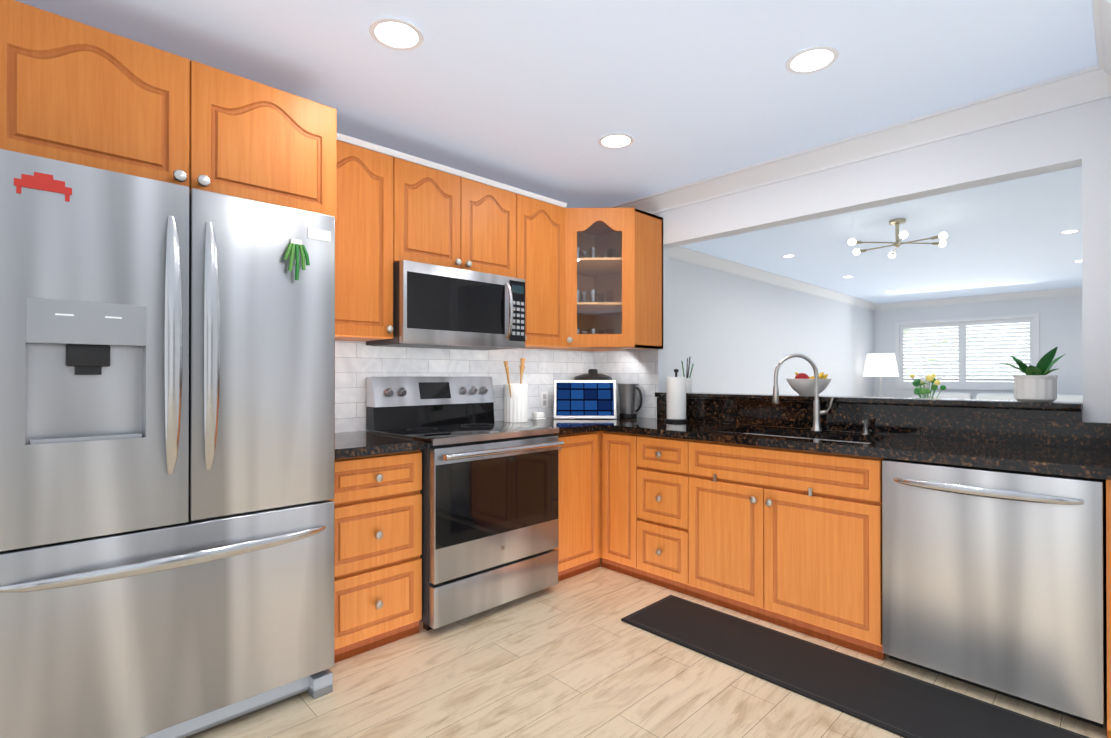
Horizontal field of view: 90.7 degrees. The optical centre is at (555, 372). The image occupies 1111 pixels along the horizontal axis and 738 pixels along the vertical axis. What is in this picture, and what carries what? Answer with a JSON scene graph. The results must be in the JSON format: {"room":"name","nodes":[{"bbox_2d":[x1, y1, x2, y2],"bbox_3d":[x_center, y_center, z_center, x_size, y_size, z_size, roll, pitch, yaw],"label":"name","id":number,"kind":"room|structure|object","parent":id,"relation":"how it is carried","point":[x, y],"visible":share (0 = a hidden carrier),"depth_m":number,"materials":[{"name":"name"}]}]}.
{"room":"kitchen","nodes":[
{"label":"kitchen","id":0,"kind":"room"},
{"bbox_2d":[15,0,1096,303],"bbox_3d":[3.646,-1.291,2.386,14.050,0.050,8.500,0,0,-44],"label":"ceiling","id":1,"kind":"structure","parent":0,"point":[539,96],"depth_m":2.42,"materials":[{"name":"white paint"}]},
{"bbox_2d":[369,18,423,50],"bbox_3d":[-0.593,-1.262,2.051,0.200,0.003,0.200,0,0,-44],"label":"recessed light","id":2,"kind":"object","parent":1,"relation":"in","point":[401,34],"visible":1,"depth_m":2.04,"materials":[{"name":"white"}]},
{"bbox_2d":[598,133,634,148],"bbox_3d":[0.329,-1.258,2.982,0.200,0.003,0.200,0,0,-44],"label":"recessed light","id":3,"kind":"object","parent":1,"relation":"in","point":[615,140],"visible":1,"depth_m":2.97,"materials":[{"name":"white"}]},
{"bbox_2d":[782,255,795,257],"bbox_3d":[2.490,-1.246,5.855,0.144,0.003,0.144,0,0,-44],"label":"recessed light","id":4,"kind":"object","parent":1,"relation":"in","point":[786,256],"visible":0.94,"depth_m":5.87,"materials":[{"name":"white"}]},
{"bbox_2d":[785,46,838,73],"bbox_3d":[1.036,-1.262,2.219,0.200,0.003,0.200,0,0,-44],"label":"recessed light","id":5,"kind":"object","parent":1,"relation":"in","point":[809,60],"visible":1,"depth_m":2.21,"materials":[{"name":"white"}]},
{"bbox_2d":[848,218,947,257],"bbox_3d":[2.812,-1.137,4.512,0.789,0.239,0.703,0,0,-44],"label":"ceiling light","id":6,"kind":"object","parent":1,"relation":"hanging from","point":[897,222],"visible":1,"depth_m":4.50,"materials":[{"name":"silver metal"}]},
{"bbox_2d":[1059,230,1080,233],"bbox_3d":[4.558,-1.250,4.862,0.144,0.003,0.144,0,0,-44],"label":"recessed light","id":7,"kind":"object","parent":1,"relation":"in","point":[1068,231],"visible":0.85,"depth_m":4.85,"materials":[{"name":"white"}]},
{"bbox_2d":[185,558,1106,737],"bbox_3d":[3.646,1.259,2.376,14.050,0.050,8.500,0,0,-44],"label":"floor","id":8,"kind":"structure","parent":0,"point":[575,656],"depth_m":2.14,"materials":[{"name":"beige wood"}]},
{"bbox_2d":[0,149,334,737],"bbox_3d":[-1.441,0.313,2.045,0.950,1.838,0.883,0,0,-44],"label":"fridge","id":9,"kind":"object","parent":8,"relation":"on","point":[167,445],"visible":1,"depth_m":1.73,"materials":[{"name":"grey metal"}]},
{"bbox_2d":[329,444,424,668],"bbox_3d":[-1.012,0.798,2.657,0.460,0.874,0.629,0,0,-44],"label":"base cabinet","id":10,"kind":"object","parent":8,"relation":"on","point":[378,499],"depth_m":2.43,"materials":[{"name":"brown wood"}]},
{"bbox_2d":[335,432,423,459],"bbox_3d":[-1.007,0.340,2.648,0.466,0.040,0.652,0,0,-44],"label":"countertop","id":11,"kind":"structure","parent":10,"relation":"on","point":[347,444],"depth_m":2.50,"materials":[{"name":"black stone"}]},
{"bbox_2d":[366,377,563,630],"bbox_3d":[-0.489,0.629,3.045,0.816,1.215,0.763,0,0,-44],"label":"range","id":12,"kind":"object","parent":8,"relation":"on","point":[489,491],"visible":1,"depth_m":2.84,"materials":[{"name":"grey metal"}]},
{"bbox_2d":[554,432,599,581],"bbox_3d":[-0.098,0.802,3.538,0.418,0.874,0.629,0,0,-44],"label":"base cabinet","id":13,"kind":"object","parent":8,"relation":"on","point":[578,548],"depth_m":3.33,"materials":[{"name":"brown wood"}]},
{"bbox_2d":[494,420,599,435],"bbox_3d":[-0.089,0.343,3.533,0.419,0.040,0.652,0,0,-44],"label":"countertop","id":14,"kind":"structure","parent":13,"relation":"on","point":[566,427],"depth_m":3.39,"materials":[{"name":"black stone"}]},
{"bbox_2d":[503,358,527,422],"bbox_3d":[-0.265,0.112,3.632,0.248,0.422,0.160,0,0,-44],"label":"utensil crock","id":15,"kind":"object","parent":14,"relation":"on","point":[515,403],"visible":1,"depth_m":3.57,"materials":[{"name":"white ceramic"}]},
{"bbox_2d":[600,432,631,575],"bbox_3d":[0.604,0.802,3.600,0.629,0.874,0.299,0,0,-44],"label":"base cabinet","id":16,"kind":"object","parent":8,"relation":"on","point":[615,447],"depth_m":3.39,"materials":[{"name":"brown wood"}]},
{"bbox_2d":[632,432,747,594],"bbox_3d":[0.831,0.801,3.364,0.629,0.874,0.356,0,0,-44],"label":"base cabinet","id":17,"kind":"object","parent":8,"relation":"on","point":[662,466],"depth_m":3.12,"materials":[{"name":"brown wood"}]},
{"bbox_2d":[542,416,755,439],"bbox_3d":[0.536,0.344,3.656,0.652,0.040,1.342,0,0,-44],"label":"countertop","id":18,"kind":"structure","parent":17,"relation":"on","point":[639,426],"depth_m":3.30,"materials":[{"name":"black stone"}]},
{"bbox_2d":[531,412,545,419],"bbox_3d":[-0.118,0.298,3.815,0.090,0.050,0.060,0,0,-44],"label":"butter dish","id":19,"kind":"object","parent":18,"relation":"on","point":[537,415],"visible":1,"depth_m":3.79,"materials":[{"name":"white ceramic"}]},
{"bbox_2d":[554,380,616,418],"bbox_3d":[0.209,0.187,3.883,0.440,0.269,0.090,0,0,2],"label":"display","id":20,"kind":"object","parent":18,"relation":"on","point":[584,399],"visible":1,"depth_m":3.87,"materials":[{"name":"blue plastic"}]},
{"bbox_2d":[574,369,611,379],"bbox_3d":[0.279,0.147,4.087,0.340,0.354,0.300,0,0,-44],"label":"pressure cooker","id":21,"kind":"object","parent":18,"relation":"on","point":[592,374],"visible":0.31,"depth_m":3.99,"materials":[{"name":"black plastic"}]},
{"bbox_2d":[618,384,642,417],"bbox_3d":[0.545,0.201,3.970,0.156,0.245,0.204,0,0,-44],"label":"kettle","id":22,"kind":"object","parent":18,"relation":"on","point":[628,395],"visible":1,"depth_m":3.93,"materials":[{"name":"grey metal"}]},
{"bbox_2d":[664,369,687,421],"bbox_3d":[0.805,0.148,3.657,0.156,0.350,0.156,0,0,-44],"label":"paper towel","id":23,"kind":"object","parent":18,"relation":"on","point":[676,398],"visible":1,"depth_m":3.60,"materials":[{"name":"white paper"}]},
{"bbox_2d":[681,357,693,391],"bbox_3d":[0.920,0.011,3.851,0.084,0.250,0.080,0,0,-44],"label":"cup","id":24,"kind":"object","parent":18,"relation":"on","point":[689,384],"visible":0.65,"depth_m":3.83,"materials":[{"name":"white ceramic"}]},
{"bbox_2d":[786,372,830,395],"bbox_3d":[1.494,0.064,3.237,0.244,0.139,0.244,0,0,-44],"label":"fruit bowl","id":25,"kind":"object","parent":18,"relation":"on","point":[801,384],"visible":0.88,"depth_m":3.18,"materials":[{"name":"white ceramic"}]},
{"bbox_2d":[688,464,884,659],"bbox_3d":[1.283,0.908,2.894,0.629,0.655,0.948,0,0,-44],"label":"base cabinet","id":26,"kind":"object","parent":8,"relation":"on","point":[722,500],"depth_m":2.61,"materials":[{"name":"brown wood"}]},
{"bbox_2d":[856,436,1110,479],"bbox_3d":[1.831,0.338,2.311,0.652,0.040,0.812,0,0,-44],"label":"countertop","id":27,"kind":"structure","parent":26,"relation":"on","point":[1095,463],"depth_m":2.18,"materials":[{"name":"black stone"}]},
{"bbox_2d":[742,433,885,459],"bbox_3d":[1.279,0.446,2.890,0.408,0.168,0.798,0,0,-44],"label":"sink","id":28,"kind":"object","parent":27,"relation":"in","point":[793,435],"depth_m":3.00,"materials":[{"name":"silver metal"}]},
{"bbox_2d":[773,353,869,433],"bbox_3d":[1.431,0.106,2.964,0.235,0.431,0.434,0,0,-44],"label":"faucet","id":29,"kind":"object","parent":27,"relation":"on","point":[816,429],"depth_m":3.05,"materials":[{"name":"silver metal"}]},
{"bbox_2d":[998,347,1064,401],"bbox_3d":[2.188,0.009,2.529,0.239,0.244,0.237,0,0,-44],"label":"planter","id":30,"kind":"object","parent":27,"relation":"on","point":[1037,383],"visible":1,"depth_m":2.46,"materials":[{"name":"white ceramic"}]},
{"bbox_2d":[621,595,1089,737],"bbox_3d":[1.061,1.226,2.281,0.435,0.013,1.670,0,0,-44],"label":"kitchen mat","id":31,"kind":"object","parent":8,"relation":"on","point":[898,703],"visible":0.98,"depth_m":2.18,"materials":[{"name":"black rubber"}]},
{"bbox_2d":[882,458,1106,727],"bbox_3d":[1.817,0.797,2.280,0.700,0.872,0.661,0,0,-44],"label":"dishwasher","id":32,"kind":"object","parent":8,"relation":"on","point":[993,580],"visible":0.96,"depth_m":2.04,"materials":[{"name":"grey metal"}]},
{"bbox_2d":[911,392,1082,401],"bbox_3d":[6.553,0.783,8.095,1.070,0.950,2.440,0,0,-44],"label":"sofa","id":33,"kind":"object","parent":8,"relation":"on","point":[1005,396],"visible":0.08,"depth_m":8.21,"materials":[{"name":"white fabric"}]},
{"bbox_3d":[4.262,0.869,6.026,1.400,0.760,1.300,0,0,-44],"label":"dining table","id":34,"kind":"object","parent":8,"relation":"on","visible":0},
{"bbox_2d":[910,374,945,397],"bbox_3d":[4.163,0.247,6.127,0.303,0.480,0.309,0,0,-44],"label":"flower vase","id":35,"kind":"object","parent":34,"relation":"on","point":[923,390],"visible":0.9,"depth_m":6.08,"materials":[{"name":"green plant"}]},
{"bbox_3d":[5.423,0.962,9.144,0.500,0.600,0.500,0,0,-44],"label":"side table","id":36,"kind":"object","parent":8,"relation":"on","visible":0},
{"bbox_2d":[863,353,898,396],"bbox_3d":[5.423,0.170,9.147,0.520,0.980,0.520,0,0,-44],"label":"table lamp","id":37,"kind":"object","parent":36,"relation":"on","point":[880,365],"visible":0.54,"depth_m":8.97,"materials":[{"name":"white fabric"}]},
{"bbox_2d":[668,258,875,396],"bbox_3d":[2.905,0.004,7.250,7.740,2.500,0.160,0,0,-44],"label":"wall","id":38,"kind":"structure","parent":0,"point":[729,333],"depth_m":6.75,"materials":[{"name":"white paint"}]},
{"bbox_2d":[668,246,880,310],"bbox_3d":[2.992,-1.188,7.179,7.520,0.114,0.088,0,0,-44],"label":"crown molding","id":39,"kind":"structure","parent":38,"relation":"attached to","point":[679,253],"depth_m":6.68,"materials":[{"name":"white wood"}]},
{"bbox_2d":[653,97,1110,667],"bbox_3d":[1.421,-0.012,3.299,0.180,2.500,3.050,0,0,-44],"label":"wall","id":40,"kind":"structure","parent":0,"point":[1070,137],"depth_m":2.62,"materials":[{"name":"white paint"}]},
{"bbox_2d":[0,0,343,231],"bbox_3d":[-1.513,-0.867,2.168,1.040,0.480,0.649,0,0,-44],"label":"upper cabinet","id":41,"kind":"object","parent":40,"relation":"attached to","point":[71,91],"depth_m":1.87,"materials":[{"name":"brown wood"}]},
{"bbox_2d":[335,142,399,341],"bbox_3d":[-1.093,-0.640,2.779,0.413,0.930,0.350,0,0,-44],"label":"upper cabinet","id":42,"kind":"object","parent":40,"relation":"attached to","point":[367,247],"depth_m":2.70,"materials":[{"name":"brown wood"}]},
{"bbox_2d":[400,159,519,277],"bbox_3d":[-0.651,-0.835,3.205,0.814,0.535,0.350,0,0,-44],"label":"upper cabinet","id":43,"kind":"object","parent":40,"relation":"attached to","point":[447,220],"depth_m":3.06,"materials":[{"name":"brown wood"}]},
{"bbox_2d":[366,260,524,349],"bbox_3d":[-0.600,-0.356,3.150,0.804,0.415,0.479,0,0,-44],"label":"microwave","id":44,"kind":"object","parent":43,"relation":"attached to","point":[439,307],"visible":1,"depth_m":2.96,"materials":[{"name":"grey metal"}]},
{"bbox_2d":[335,340,657,432],"bbox_3d":[-0.362,-0.162,3.298,2.450,1.000,0.618,0,0,-44],"label":"tile backsplash","id":45,"kind":"structure","parent":40,"relation":"attached to","point":[357,363],"depth_m":3.68,"materials":[{"name":"white tile"}]},
{"bbox_2d":[541,391,547,407],"bbox_3d":[-0.081,0.195,3.988,0.070,0.120,0.006,0,0,-44],"label":"outlet","id":46,"kind":"object","parent":45,"relation":"attached to","point":[544,399],"visible":1,"depth_m":3.99,"materials":[{"name":"white plastic"}]},
{"bbox_2d":[519,195,563,349],"bbox_3d":[-0.198,-0.636,3.642,0.446,0.930,0.350,0,0,-44],"label":"upper cabinet","id":47,"kind":"object","parent":40,"relation":"attached to","point":[541,223],"depth_m":3.51,"materials":[{"name":"brown wood"}]},
{"bbox_2d":[337,133,566,207],"bbox_3d":[-0.528,-1.118,3.090,1.655,0.027,0.030,0,0,-44],"label":"trim","id":48,"kind":"structure","parent":47,"relation":"attached to","point":[393,153],"depth_m":2.99,"materials":[{"name":"white wood"}]},
{"bbox_2d":[564,207,639,351],"bbox_3d":[0.292,-0.637,3.658,0.346,0.928,0.347,0,0,-44],"label":"upper cabinet","id":49,"kind":"object","parent":40,"relation":"attached to","point":[602,245],"depth_m":3.66,"materials":[{"name":"brown wood"}]},
{"bbox_2d":[605,68,1110,213],"bbox_3d":[1.297,-1.205,3.282,0.088,0.114,2.948,0,0,-44],"label":"crown molding","id":50,"kind":"structure","parent":40,"relation":"attached to","point":[1081,86],"depth_m":2.83,"materials":[{"name":"white"}]},
{"bbox_2d":[656,396,1110,447],"bbox_3d":[1.526,0.245,3.068,0.043,0.152,2.325,0,0,-44],"label":"backsplash","id":51,"kind":"structure","parent":40,"relation":"attached to","point":[1006,425],"depth_m":2.77,"materials":[{"name":"black stone"}]},
{"bbox_2d":[1088,0,1110,99],"bbox_3d":[2.033,-1.210,2.006,0.600,0.114,0.088,0,0,-44],"label":"crown molding","id":52,"kind":"structure","parent":40,"relation":"attached to","point":[1099,74],"depth_m":2.12,"materials":[{"name":"white"}]},
{"bbox_2d":[876,295,1082,397],"bbox_3d":[8.647,0.003,6.991,0.150,2.500,8.200,0,0,-44],"label":"wall","id":53,"kind":"structure","parent":0,"point":[1060,318],"depth_m":8.28,"materials":[{"name":"white paint"}]},
{"bbox_2d":[895,313,1038,389],"bbox_3d":[6.655,-0.314,8.976,0.094,1.170,1.900,0,0,-44],"label":"window","id":54,"kind":"structure","parent":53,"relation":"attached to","point":[960,382],"depth_m":8.94,"materials":[{"name":"white"}]},
{"bbox_2d":[877,286,1081,309],"bbox_3d":[8.561,-1.189,6.913,0.089,0.114,8.200,0,0,-44],"label":"crown molding","id":55,"kind":"structure","parent":53,"relation":"attached to","point":[1071,291],"depth_m":8.70,"materials":[{"name":"white"}]},
{"label":"outside","id":56,"kind":"structure","parent":0,"visible":0},
{"bbox_2d":[904,323,1029,381],"bbox_3d":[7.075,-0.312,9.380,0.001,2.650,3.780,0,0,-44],"label":"view","id":57,"kind":"structure","parent":56,"point":[968,355],"depth_m":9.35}
]}

